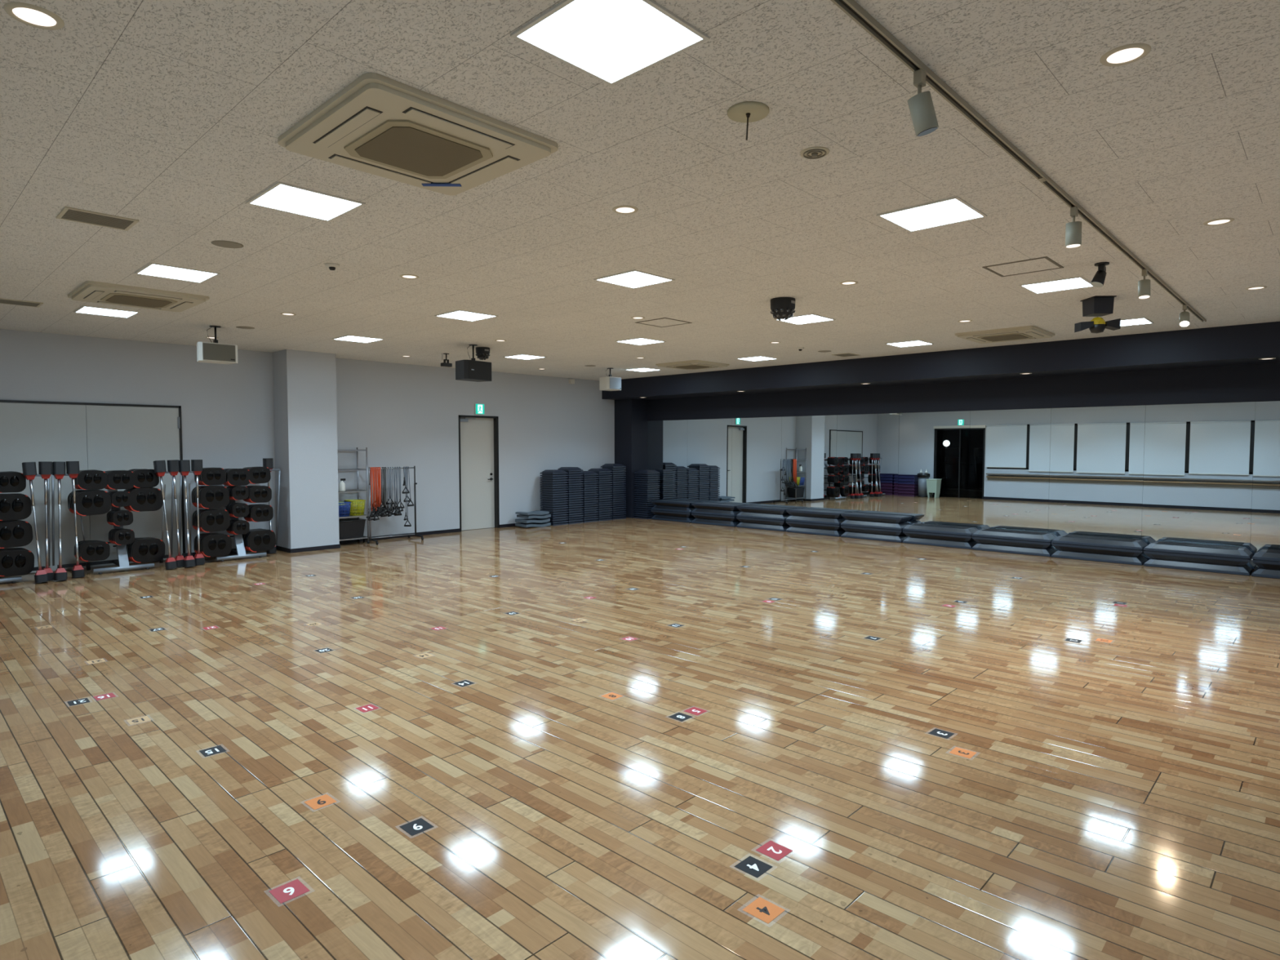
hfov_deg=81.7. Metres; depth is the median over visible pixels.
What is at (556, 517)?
step riser
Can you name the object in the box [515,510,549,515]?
step riser
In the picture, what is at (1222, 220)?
recessed light
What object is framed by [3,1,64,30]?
recessed light
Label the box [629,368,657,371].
diffuser
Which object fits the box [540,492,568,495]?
step riser
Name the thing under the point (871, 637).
number card
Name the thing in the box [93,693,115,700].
number card
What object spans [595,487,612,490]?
step riser
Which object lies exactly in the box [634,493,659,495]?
step riser
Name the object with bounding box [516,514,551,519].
foam mat
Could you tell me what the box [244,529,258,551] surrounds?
weight plate
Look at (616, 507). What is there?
step riser
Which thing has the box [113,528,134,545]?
weight plate
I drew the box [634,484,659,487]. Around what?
step riser
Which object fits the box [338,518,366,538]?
crate
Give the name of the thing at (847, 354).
ceiling vent
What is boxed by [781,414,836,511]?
mirror panel
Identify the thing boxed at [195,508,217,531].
weight plate
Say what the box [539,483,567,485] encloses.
step riser
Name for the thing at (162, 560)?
bar
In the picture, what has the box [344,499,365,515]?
plastic basket
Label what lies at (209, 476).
weight plate
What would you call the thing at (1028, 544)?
step platform
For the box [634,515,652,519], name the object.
step riser
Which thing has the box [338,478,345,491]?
spray bottle
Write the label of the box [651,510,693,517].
step platform
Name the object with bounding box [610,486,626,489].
step riser
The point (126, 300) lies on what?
grille
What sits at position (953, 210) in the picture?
recessed light
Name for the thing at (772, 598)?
number card
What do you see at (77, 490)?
weight plate
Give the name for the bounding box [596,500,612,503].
step riser
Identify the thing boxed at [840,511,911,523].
step platform
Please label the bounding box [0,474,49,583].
rack
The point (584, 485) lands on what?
step riser
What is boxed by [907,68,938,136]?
track spotlight
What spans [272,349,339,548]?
wall pillar
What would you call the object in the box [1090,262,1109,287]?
light
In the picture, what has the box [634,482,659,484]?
step riser
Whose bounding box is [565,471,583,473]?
step riser
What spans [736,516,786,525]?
step platform
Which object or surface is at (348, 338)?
recessed light
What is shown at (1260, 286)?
recessed light
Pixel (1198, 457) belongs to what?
mirror panel
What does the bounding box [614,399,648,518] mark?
column
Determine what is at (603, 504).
step riser
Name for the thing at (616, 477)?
step riser
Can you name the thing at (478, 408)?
exit sign
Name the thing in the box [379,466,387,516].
band
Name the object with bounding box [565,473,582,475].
step riser
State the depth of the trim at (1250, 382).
11.29 m
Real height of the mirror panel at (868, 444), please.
2.130 m
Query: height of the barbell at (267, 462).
1.395 m
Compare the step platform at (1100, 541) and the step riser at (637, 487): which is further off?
the step riser at (637, 487)
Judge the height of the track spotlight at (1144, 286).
0.226 m
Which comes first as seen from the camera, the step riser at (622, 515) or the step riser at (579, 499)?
the step riser at (579, 499)
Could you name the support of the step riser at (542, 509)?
on the step riser at (557, 512)
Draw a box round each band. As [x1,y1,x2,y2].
[366,466,374,520]
[368,466,376,517]
[369,466,376,516]
[372,466,379,520]
[373,466,381,515]
[374,466,382,515]
[376,466,382,515]
[377,466,382,513]
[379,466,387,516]
[381,466,386,516]
[382,466,388,515]
[386,466,391,516]
[386,466,394,513]
[391,466,399,515]
[392,466,399,514]
[392,466,401,515]
[395,466,404,511]
[402,466,409,493]
[403,466,411,526]
[403,466,413,506]
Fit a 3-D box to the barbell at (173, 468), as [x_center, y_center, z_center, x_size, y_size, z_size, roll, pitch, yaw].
[-6.052,0.436,9.657,0.121,1.398,0.164,2,4,44]
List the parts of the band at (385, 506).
handle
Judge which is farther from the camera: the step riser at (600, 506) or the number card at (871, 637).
the step riser at (600, 506)
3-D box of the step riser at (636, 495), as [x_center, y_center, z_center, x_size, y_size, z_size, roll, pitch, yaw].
[0.157,0.346,16.228,0.400,0.046,0.400,3,4,44]
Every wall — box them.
[0,328,614,573]
[654,400,1271,566]
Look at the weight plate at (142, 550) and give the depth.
9.50 m
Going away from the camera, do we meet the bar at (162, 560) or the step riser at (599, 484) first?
the bar at (162, 560)
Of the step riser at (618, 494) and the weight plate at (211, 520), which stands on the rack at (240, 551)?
the weight plate at (211, 520)
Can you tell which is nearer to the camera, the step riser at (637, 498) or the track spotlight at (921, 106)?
the track spotlight at (921, 106)
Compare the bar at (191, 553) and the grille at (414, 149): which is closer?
the grille at (414, 149)
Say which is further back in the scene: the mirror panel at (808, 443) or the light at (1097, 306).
the mirror panel at (808, 443)
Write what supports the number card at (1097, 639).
on the floor
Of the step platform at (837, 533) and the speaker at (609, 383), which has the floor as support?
the step platform at (837, 533)
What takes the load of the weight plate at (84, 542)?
on the rack at (122, 562)
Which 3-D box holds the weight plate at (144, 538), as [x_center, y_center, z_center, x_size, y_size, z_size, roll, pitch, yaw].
[-6.422,0.909,9.593,0.051,0.307,0.373,3,4,44]
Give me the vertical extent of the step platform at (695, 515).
0.102 m
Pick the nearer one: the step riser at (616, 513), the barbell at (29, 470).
the barbell at (29, 470)
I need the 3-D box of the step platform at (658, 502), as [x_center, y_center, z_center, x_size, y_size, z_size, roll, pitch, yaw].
[0.770,0.498,15.696,1.085,0.102,0.410,3,4,44]
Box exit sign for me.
[474,403,484,414]
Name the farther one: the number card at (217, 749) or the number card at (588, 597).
the number card at (588, 597)
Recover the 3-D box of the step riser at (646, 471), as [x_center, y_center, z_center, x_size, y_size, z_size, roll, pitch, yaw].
[0.157,-0.181,16.201,0.400,0.078,0.400,3,4,44]
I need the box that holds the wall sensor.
[568,378,574,383]
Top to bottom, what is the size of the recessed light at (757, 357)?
0.008 m
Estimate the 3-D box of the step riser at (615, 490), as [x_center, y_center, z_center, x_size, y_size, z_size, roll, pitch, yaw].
[-0.584,0.212,16.107,0.400,0.046,0.400,3,4,44]
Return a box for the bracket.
[440,353,452,367]
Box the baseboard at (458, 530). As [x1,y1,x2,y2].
[192,522,531,556]
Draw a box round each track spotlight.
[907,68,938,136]
[1065,206,1081,248]
[1137,268,1150,298]
[1179,304,1189,326]
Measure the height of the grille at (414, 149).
0.004 m
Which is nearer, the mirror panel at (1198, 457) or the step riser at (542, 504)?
the mirror panel at (1198, 457)
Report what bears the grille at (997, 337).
attached to the air conditioner at (1027, 332)
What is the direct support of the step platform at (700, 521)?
on the floor
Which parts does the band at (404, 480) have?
handle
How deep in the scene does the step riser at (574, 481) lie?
15.08 m
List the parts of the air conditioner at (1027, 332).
grille frame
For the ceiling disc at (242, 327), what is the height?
0.006 m
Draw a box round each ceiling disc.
[211,240,243,248]
[235,326,254,328]
[817,350,831,352]
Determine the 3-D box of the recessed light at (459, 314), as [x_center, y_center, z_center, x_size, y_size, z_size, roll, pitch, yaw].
[-1.886,-1.782,8.031,0.486,0.008,0.486,2,4,44]
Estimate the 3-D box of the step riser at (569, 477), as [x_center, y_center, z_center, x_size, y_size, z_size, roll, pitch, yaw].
[-1.443,-0.070,15.191,0.400,0.046,0.400,2,4,43]
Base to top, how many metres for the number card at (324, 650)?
0.002 m
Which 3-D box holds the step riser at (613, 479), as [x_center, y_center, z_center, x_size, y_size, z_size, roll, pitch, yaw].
[-0.587,-0.020,16.102,0.400,0.046,0.400,2,4,43]
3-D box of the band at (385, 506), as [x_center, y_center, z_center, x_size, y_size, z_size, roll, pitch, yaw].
[-4.198,0.186,12.179,0.134,0.801,0.144,2,4,44]
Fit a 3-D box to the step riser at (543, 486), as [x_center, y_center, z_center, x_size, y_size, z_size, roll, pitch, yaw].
[-1.731,0.130,14.899,0.400,0.046,0.400,3,4,44]
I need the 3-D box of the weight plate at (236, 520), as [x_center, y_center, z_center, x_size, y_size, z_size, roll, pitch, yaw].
[-5.629,0.660,10.355,0.039,0.194,0.217,3,4,44]
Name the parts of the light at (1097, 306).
barn door, plate, barn door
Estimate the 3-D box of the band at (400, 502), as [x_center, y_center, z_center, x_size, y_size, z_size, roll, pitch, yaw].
[-4.020,0.152,12.351,0.148,0.750,0.129,0,3,-7]
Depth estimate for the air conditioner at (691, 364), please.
12.66 m
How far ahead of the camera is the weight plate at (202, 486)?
10.01 m
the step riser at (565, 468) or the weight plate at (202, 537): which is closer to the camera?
the weight plate at (202, 537)
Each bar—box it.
[75,488,90,570]
[159,484,165,563]
[188,483,192,555]
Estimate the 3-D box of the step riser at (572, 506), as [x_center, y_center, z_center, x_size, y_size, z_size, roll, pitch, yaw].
[-1.443,0.533,15.220,0.400,0.046,0.400,2,4,43]
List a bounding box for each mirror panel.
[647,419,687,501]
[687,418,732,503]
[731,417,782,506]
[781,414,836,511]
[835,413,899,519]
[897,410,970,534]
[968,408,1051,533]
[1048,404,1145,555]
[1141,401,1255,566]
[1248,400,1279,570]
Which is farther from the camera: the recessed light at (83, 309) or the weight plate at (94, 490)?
the weight plate at (94, 490)
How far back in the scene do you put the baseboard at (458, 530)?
13.09 m
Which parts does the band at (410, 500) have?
handle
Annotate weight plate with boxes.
[0,471,26,493]
[0,493,31,520]
[0,520,32,548]
[0,549,34,576]
[67,489,77,513]
[69,489,85,513]
[70,489,93,514]
[71,489,97,515]
[74,540,91,557]
[75,489,111,515]
[76,470,106,489]
[78,540,101,559]
[78,542,88,561]
[79,541,110,561]
[106,470,134,489]
[107,509,124,524]
[108,528,124,543]
[109,510,116,525]
[109,528,115,543]
[110,510,120,525]
[111,491,130,506]
[111,510,133,526]
[111,528,121,543]
[112,528,124,544]
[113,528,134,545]
[125,537,152,560]
[127,537,156,562]
[128,487,163,511]
[128,537,155,562]
[130,538,164,563]
[133,469,159,488]
[191,485,199,506]
[191,508,209,529]
[192,485,201,507]
[193,508,213,531]
[193,533,211,553]
[195,485,208,507]
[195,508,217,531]
[195,533,215,552]
[196,508,218,531]
[198,485,229,508]
[199,508,230,532]
[200,467,226,485]
[200,533,215,556]
[200,533,231,556]
[225,469,231,485]
[226,468,250,485]
[228,502,239,516]
[229,520,243,534]
[230,502,241,517]
[230,520,235,534]
[231,485,248,500]
[231,502,248,517]
[231,520,249,534]
[243,528,266,551]
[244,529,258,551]
[246,529,275,551]
[248,466,271,484]
[248,485,271,502]
[248,504,262,521]
[249,504,273,522]
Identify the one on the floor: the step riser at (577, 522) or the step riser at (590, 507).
the step riser at (577, 522)
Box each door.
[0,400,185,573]
[458,414,499,531]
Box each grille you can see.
[105,295,172,307]
[202,342,235,361]
[355,126,482,176]
[468,360,491,379]
[609,377,621,389]
[675,365,709,368]
[981,334,1028,341]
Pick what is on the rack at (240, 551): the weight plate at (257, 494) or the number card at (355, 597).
the weight plate at (257, 494)
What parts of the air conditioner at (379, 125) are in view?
grille frame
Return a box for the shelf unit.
[337,447,369,543]
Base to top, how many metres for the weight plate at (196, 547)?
0.307 m
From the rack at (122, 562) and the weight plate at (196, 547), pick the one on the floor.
the rack at (122, 562)
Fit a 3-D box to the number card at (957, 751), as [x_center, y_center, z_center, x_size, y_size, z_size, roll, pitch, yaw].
[1.669,1.410,3.824,0.134,0.002,0.126,2,4,43]
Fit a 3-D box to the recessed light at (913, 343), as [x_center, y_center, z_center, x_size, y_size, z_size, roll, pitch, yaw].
[3.738,-1.889,10.259,0.486,0.008,0.486,2,4,44]
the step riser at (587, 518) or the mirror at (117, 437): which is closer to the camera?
the mirror at (117, 437)
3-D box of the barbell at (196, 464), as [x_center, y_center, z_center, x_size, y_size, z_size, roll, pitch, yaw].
[-5.878,0.427,9.835,0.120,1.395,0.118,2,3,44]
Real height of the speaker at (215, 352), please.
0.425 m
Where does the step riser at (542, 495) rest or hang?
on the step riser at (542, 498)
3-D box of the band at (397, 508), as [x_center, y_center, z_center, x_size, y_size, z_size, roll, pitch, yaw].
[-4.065,0.186,12.336,0.127,0.815,0.135,2,4,44]
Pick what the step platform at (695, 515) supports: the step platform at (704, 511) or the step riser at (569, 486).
the step platform at (704, 511)
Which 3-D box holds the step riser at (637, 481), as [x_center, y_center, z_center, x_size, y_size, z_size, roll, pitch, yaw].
[0.158,0.021,16.210,0.400,0.046,0.400,2,4,43]
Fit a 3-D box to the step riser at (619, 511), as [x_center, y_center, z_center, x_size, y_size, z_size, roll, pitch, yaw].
[-0.584,0.677,16.129,0.400,0.046,0.400,2,4,43]
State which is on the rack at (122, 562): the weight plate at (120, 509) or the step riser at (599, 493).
the weight plate at (120, 509)
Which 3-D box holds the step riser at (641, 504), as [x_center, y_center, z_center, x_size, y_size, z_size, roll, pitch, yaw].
[0.157,0.531,16.240,0.400,0.046,0.400,2,4,43]
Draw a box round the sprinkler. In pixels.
[727,101,768,140]
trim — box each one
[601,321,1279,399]
[647,362,1279,421]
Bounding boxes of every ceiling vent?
[0,297,43,307]
[56,206,138,231]
[800,146,829,159]
[831,352,860,356]
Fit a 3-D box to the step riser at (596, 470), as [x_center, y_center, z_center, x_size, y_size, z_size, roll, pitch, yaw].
[-0.869,-0.208,15.790,0.400,0.078,0.400,2,4,43]
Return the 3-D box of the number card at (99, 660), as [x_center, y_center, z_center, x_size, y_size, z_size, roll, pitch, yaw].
[-4.012,1.337,5.455,0.134,0.002,0.126,3,4,44]
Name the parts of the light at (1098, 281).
plate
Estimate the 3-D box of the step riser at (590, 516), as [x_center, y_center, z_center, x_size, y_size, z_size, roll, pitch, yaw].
[-1.158,0.751,15.538,0.400,0.046,0.400,3,4,44]
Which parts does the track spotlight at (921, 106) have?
stem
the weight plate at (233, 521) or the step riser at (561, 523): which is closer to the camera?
the weight plate at (233, 521)
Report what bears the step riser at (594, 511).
on the step riser at (593, 513)
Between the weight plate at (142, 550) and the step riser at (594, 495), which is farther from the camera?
the step riser at (594, 495)
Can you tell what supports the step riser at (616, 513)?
on the step riser at (622, 515)
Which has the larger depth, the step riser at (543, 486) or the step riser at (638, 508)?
the step riser at (638, 508)
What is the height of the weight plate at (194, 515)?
0.301 m
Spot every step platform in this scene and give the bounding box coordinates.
[651,499,700,507]
[651,505,697,512]
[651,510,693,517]
[651,515,695,522]
[691,502,745,511]
[691,508,742,516]
[691,513,737,520]
[691,518,742,526]
[736,505,795,514]
[736,511,791,520]
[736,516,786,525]
[736,522,790,531]
[785,515,848,524]
[785,520,842,530]
[786,508,851,518]
[786,526,845,537]
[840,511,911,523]
[840,520,909,529]
[840,525,904,535]
[840,531,909,542]
[902,523,977,535]
[902,530,973,542]
[902,537,977,549]
[971,536,1052,548]
[971,542,1056,556]
[972,528,1057,542]
[1051,533,1147,550]
[1051,542,1144,556]
[1051,550,1147,565]
[1143,541,1253,559]
[1143,550,1253,565]
[1143,558,1253,575]
[1251,567,1279,578]
[1252,548,1279,561]
[1252,559,1279,569]
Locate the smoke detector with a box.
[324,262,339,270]
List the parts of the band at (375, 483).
handle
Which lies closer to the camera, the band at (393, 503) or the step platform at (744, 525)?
the band at (393, 503)
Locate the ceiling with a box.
[0,0,1279,380]
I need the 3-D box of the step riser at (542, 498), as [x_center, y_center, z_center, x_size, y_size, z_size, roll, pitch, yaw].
[-1.732,0.361,14.916,0.400,0.046,0.400,3,4,44]
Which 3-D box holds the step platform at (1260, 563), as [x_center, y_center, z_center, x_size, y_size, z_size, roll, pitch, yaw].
[7.944,1.024,8.729,1.085,0.102,0.410,2,4,43]
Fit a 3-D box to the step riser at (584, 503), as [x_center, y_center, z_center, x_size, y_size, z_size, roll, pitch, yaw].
[-1.152,0.473,15.520,0.400,0.046,0.400,2,4,43]
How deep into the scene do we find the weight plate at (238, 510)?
10.29 m
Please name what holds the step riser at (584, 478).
on the step riser at (592, 480)
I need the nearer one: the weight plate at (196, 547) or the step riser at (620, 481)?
the weight plate at (196, 547)
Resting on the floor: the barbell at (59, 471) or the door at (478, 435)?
the barbell at (59, 471)
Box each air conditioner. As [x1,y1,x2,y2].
[67,280,209,311]
[277,72,558,195]
[655,360,729,369]
[955,325,1054,343]
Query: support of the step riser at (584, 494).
on the step riser at (594, 495)
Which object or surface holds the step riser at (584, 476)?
on the step riser at (584, 478)
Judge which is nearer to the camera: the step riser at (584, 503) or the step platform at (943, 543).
the step platform at (943, 543)
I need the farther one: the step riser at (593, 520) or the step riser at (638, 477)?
the step riser at (638, 477)
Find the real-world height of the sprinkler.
0.120 m
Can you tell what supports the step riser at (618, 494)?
on the step riser at (613, 496)
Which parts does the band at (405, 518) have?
handle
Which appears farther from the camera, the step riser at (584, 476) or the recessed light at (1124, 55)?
the step riser at (584, 476)
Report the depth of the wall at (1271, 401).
9.74 m
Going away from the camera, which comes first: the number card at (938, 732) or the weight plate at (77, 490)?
the number card at (938, 732)
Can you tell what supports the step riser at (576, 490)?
on the step riser at (574, 492)
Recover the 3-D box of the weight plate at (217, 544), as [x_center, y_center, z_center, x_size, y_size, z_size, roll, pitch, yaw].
[-5.776,0.892,10.091,0.060,0.307,0.374,3,4,44]
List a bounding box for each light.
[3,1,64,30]
[73,305,139,318]
[134,262,220,283]
[245,181,365,222]
[280,312,296,315]
[332,334,384,342]
[400,274,418,279]
[434,309,497,321]
[475,346,489,359]
[502,354,546,359]
[510,0,709,86]
[594,269,675,288]
[612,205,638,213]
[615,337,666,345]
[626,367,659,371]
[631,316,644,319]
[736,355,777,361]
[770,297,795,320]
[774,313,835,324]
[840,280,857,284]
[876,195,986,232]
[884,340,933,346]
[957,320,972,322]
[1018,275,1093,293]
[1074,295,1120,333]
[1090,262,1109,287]
[1099,43,1151,66]
[1106,317,1153,326]
[1203,217,1234,226]
[1244,285,1266,289]
[1259,357,1275,359]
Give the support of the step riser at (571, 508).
on the step riser at (578, 510)
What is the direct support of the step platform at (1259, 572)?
on the floor
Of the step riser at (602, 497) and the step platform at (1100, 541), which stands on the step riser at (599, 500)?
the step riser at (602, 497)
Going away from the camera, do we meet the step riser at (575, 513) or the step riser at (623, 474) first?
the step riser at (575, 513)
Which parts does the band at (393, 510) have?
handle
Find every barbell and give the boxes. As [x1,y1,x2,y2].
[22,462,48,582]
[38,461,53,580]
[52,461,67,580]
[66,461,84,577]
[153,460,177,568]
[166,459,184,567]
[178,459,195,567]
[191,459,204,564]
[262,457,276,553]
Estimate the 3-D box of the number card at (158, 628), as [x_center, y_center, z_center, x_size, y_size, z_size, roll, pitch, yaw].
[-4.176,1.294,6.400,0.134,0.002,0.126,3,4,45]
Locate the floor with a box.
[0,517,1279,959]
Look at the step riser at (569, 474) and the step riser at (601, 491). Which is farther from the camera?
the step riser at (601, 491)
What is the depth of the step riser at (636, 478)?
16.09 m
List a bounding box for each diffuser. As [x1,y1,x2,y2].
[505,355,542,359]
[617,338,662,344]
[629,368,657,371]
[738,356,775,360]
[1120,318,1151,325]
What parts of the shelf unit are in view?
wire shelf, wire shelf, wire shelf, wire shelf, wire shelf, post, post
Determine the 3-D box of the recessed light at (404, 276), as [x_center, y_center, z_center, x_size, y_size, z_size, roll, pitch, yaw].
[-1.925,-1.697,6.175,0.156,0.006,0.156,2,4,44]
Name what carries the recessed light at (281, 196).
in the ceiling
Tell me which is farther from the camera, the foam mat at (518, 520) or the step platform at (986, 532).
the foam mat at (518, 520)
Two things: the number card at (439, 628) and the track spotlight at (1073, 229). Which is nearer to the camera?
the track spotlight at (1073, 229)
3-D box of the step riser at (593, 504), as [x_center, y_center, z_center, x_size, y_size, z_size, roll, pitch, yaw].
[-1.155,0.519,15.521,0.400,0.046,0.400,2,4,43]
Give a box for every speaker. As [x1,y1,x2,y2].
[196,325,237,364]
[455,344,491,382]
[599,368,621,391]
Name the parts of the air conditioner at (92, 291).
grille frame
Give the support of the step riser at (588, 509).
on the step riser at (594, 511)
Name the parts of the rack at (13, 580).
frame, rail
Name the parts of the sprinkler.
rod, plate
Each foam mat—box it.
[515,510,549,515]
[515,518,550,523]
[515,522,551,527]
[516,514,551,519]
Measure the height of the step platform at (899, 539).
0.102 m
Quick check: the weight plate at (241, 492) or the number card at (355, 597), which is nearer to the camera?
the number card at (355, 597)
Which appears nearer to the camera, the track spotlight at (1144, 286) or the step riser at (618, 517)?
the track spotlight at (1144, 286)
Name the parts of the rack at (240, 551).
frame, post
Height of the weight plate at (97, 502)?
0.308 m
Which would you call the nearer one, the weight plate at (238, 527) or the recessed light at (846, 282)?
the recessed light at (846, 282)
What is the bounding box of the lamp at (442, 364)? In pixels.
[440,362,452,367]
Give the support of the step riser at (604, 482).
on the step riser at (599, 484)
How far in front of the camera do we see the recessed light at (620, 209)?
4.42 m
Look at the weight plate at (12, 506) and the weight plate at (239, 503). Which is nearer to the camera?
the weight plate at (12, 506)
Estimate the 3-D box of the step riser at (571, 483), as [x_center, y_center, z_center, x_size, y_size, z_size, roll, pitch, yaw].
[-1.445,0.069,15.199,0.400,0.046,0.400,3,4,44]
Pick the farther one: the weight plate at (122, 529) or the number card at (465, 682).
the weight plate at (122, 529)
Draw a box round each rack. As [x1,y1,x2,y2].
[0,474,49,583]
[51,471,173,574]
[178,468,280,561]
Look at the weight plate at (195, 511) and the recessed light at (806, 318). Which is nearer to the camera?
the recessed light at (806, 318)
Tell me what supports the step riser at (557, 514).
on the step riser at (556, 517)
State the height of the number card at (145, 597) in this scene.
0.002 m
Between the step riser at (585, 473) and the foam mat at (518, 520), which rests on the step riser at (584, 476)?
the step riser at (585, 473)
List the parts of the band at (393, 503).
handle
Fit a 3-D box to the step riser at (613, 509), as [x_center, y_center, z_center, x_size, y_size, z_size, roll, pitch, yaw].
[-0.586,0.630,16.134,0.400,0.046,0.400,3,4,44]
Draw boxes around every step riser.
[539,480,568,483]
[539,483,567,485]
[540,469,567,474]
[540,473,568,476]
[540,475,568,479]
[540,478,568,481]
[540,485,568,488]
[540,487,568,490]
[540,489,568,493]
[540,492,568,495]
[540,494,568,497]
[540,497,568,500]
[540,499,568,502]
[540,501,568,504]
[540,503,568,506]
[540,506,568,509]
[540,508,568,511]
[546,513,568,516]
[546,515,568,519]
[546,520,568,523]
[547,511,568,514]
[550,517,568,520]
[551,522,568,525]
[557,466,582,471]
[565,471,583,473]
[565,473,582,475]
[565,475,583,478]
[565,477,582,480]
[565,480,583,483]
[565,482,582,484]
[565,484,582,487]
[565,486,582,489]
[565,488,583,492]
[565,491,583,494]
[565,493,583,496]
[565,496,583,498]
[565,497,583,501]
[565,500,583,503]
[565,502,583,506]
[565,506,583,510]
[565,511,582,515]
[565,514,583,517]
[565,515,583,519]
[565,518,583,521]
[566,505,583,508]
[566,509,583,512]
[566,520,583,524]
[581,471,598,475]
[581,475,598,477]
[581,477,598,479]
[581,479,598,482]
[581,481,598,484]
[581,484,598,486]
[581,485,598,488]
[581,488,598,491]
[581,490,598,493]
[581,492,598,495]
[581,494,598,497]
[581,497,598,500]
[581,499,598,502]
[581,501,598,504]
[581,506,598,509]
[581,508,598,511]
[581,510,598,513]
[581,515,598,518]
[581,516,598,520]
[581,519,598,522]
[582,503,598,506]
[582,512,598,515]
[587,468,612,472]
[595,474,612,476]
[595,476,612,479]
[595,478,612,481]
[595,480,612,483]
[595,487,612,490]
[595,489,612,492]
[595,493,612,497]
[595,496,612,498]
[595,497,612,501]
[595,502,612,506]
[595,504,612,507]
[595,506,612,510]
[595,509,612,512]
[595,511,612,514]
[595,515,612,519]
[595,517,612,520]
[596,471,612,475]
[596,483,612,485]
[596,484,612,488]
[596,491,612,494]
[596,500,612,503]
[596,513,612,516]
[600,463,626,467]
[602,467,626,470]
[609,473,626,476]
[609,480,626,483]
[610,469,626,471]
[610,471,626,474]
[610,475,626,478]
[610,478,626,480]
[610,482,626,484]
[610,484,626,487]
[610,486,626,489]
[610,488,626,491]
[610,490,626,493]
[610,493,626,495]
[610,495,626,497]
[610,497,626,500]
[610,499,626,502]
[610,501,626,504]
[610,503,626,506]
[610,506,626,508]
[610,507,626,511]
[610,510,626,513]
[610,511,626,515]
[610,516,626,519]
[611,514,626,517]
[634,469,659,474]
[634,473,660,475]
[634,475,659,478]
[634,477,659,480]
[634,480,659,482]
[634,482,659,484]
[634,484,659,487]
[634,486,659,488]
[634,488,659,491]
[634,490,659,493]
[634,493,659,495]
[634,494,659,497]
[634,497,659,499]
[634,498,657,502]
[634,501,653,504]
[634,503,654,506]
[634,505,653,508]
[634,507,652,510]
[634,509,652,512]
[634,511,653,515]
[634,514,657,516]
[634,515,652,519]
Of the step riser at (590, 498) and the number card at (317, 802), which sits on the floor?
the number card at (317, 802)
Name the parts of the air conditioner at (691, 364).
grille frame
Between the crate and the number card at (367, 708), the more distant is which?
the crate
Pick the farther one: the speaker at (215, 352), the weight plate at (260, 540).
the weight plate at (260, 540)
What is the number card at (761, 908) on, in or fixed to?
on the floor
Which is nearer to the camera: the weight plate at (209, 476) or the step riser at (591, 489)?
the weight plate at (209, 476)
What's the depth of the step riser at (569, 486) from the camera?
15.03 m
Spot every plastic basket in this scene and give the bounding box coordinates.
[338,501,351,516]
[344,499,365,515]
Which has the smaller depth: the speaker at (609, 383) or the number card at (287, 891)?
the number card at (287, 891)
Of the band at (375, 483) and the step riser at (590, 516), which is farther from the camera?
the step riser at (590, 516)
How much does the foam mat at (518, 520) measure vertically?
0.074 m
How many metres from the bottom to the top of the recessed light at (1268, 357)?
0.006 m
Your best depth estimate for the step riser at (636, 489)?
16.09 m
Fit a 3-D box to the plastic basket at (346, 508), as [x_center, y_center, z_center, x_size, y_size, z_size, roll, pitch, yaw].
[-4.788,0.463,11.816,0.281,0.223,0.232,2,4,44]
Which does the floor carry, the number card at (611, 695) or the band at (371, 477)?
the number card at (611, 695)
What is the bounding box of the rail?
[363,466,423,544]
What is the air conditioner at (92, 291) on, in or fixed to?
attached to the ceiling
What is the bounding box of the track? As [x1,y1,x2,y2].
[830,0,1206,322]
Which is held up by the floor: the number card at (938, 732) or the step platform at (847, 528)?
the number card at (938, 732)
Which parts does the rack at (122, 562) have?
frame, post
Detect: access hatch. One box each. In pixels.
[635,317,692,327]
[982,256,1063,276]
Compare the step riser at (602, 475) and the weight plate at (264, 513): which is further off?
the step riser at (602, 475)
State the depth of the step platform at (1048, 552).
10.86 m
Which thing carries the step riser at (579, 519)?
on the step riser at (577, 522)
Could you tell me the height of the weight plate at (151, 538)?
0.307 m
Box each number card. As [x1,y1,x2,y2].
[36,625,53,629]
[66,697,89,706]
[86,658,105,664]
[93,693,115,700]
[126,715,151,724]
[139,595,153,598]
[149,627,164,631]
[199,745,226,756]
[203,625,217,630]
[268,879,309,903]
[303,794,336,809]
[306,622,321,626]
[315,648,333,653]
[351,595,363,599]
[355,703,379,712]
[399,817,434,835]
[415,653,432,657]
[431,626,446,630]
[453,680,474,686]
[505,611,519,614]
[571,617,586,622]
[584,596,595,599]
[600,692,623,699]
[620,636,638,640]
[668,623,683,627]
[668,712,692,721]
[684,706,706,715]
[733,856,772,878]
[742,897,784,923]
[755,840,792,860]
[762,600,773,603]
[768,597,780,600]
[864,635,880,640]
[928,728,954,738]
[942,604,955,607]
[949,746,976,758]
[955,600,967,603]
[1064,638,1082,642]
[1095,638,1112,643]
[1112,601,1126,604]
[1113,604,1128,606]
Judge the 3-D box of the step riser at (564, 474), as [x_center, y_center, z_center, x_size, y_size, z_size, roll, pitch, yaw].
[-1.732,-0.103,14.894,0.400,0.046,0.400,2,4,43]
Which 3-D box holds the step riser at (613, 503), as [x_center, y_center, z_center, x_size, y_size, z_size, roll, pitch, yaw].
[-0.584,0.491,16.126,0.400,0.046,0.400,3,4,44]

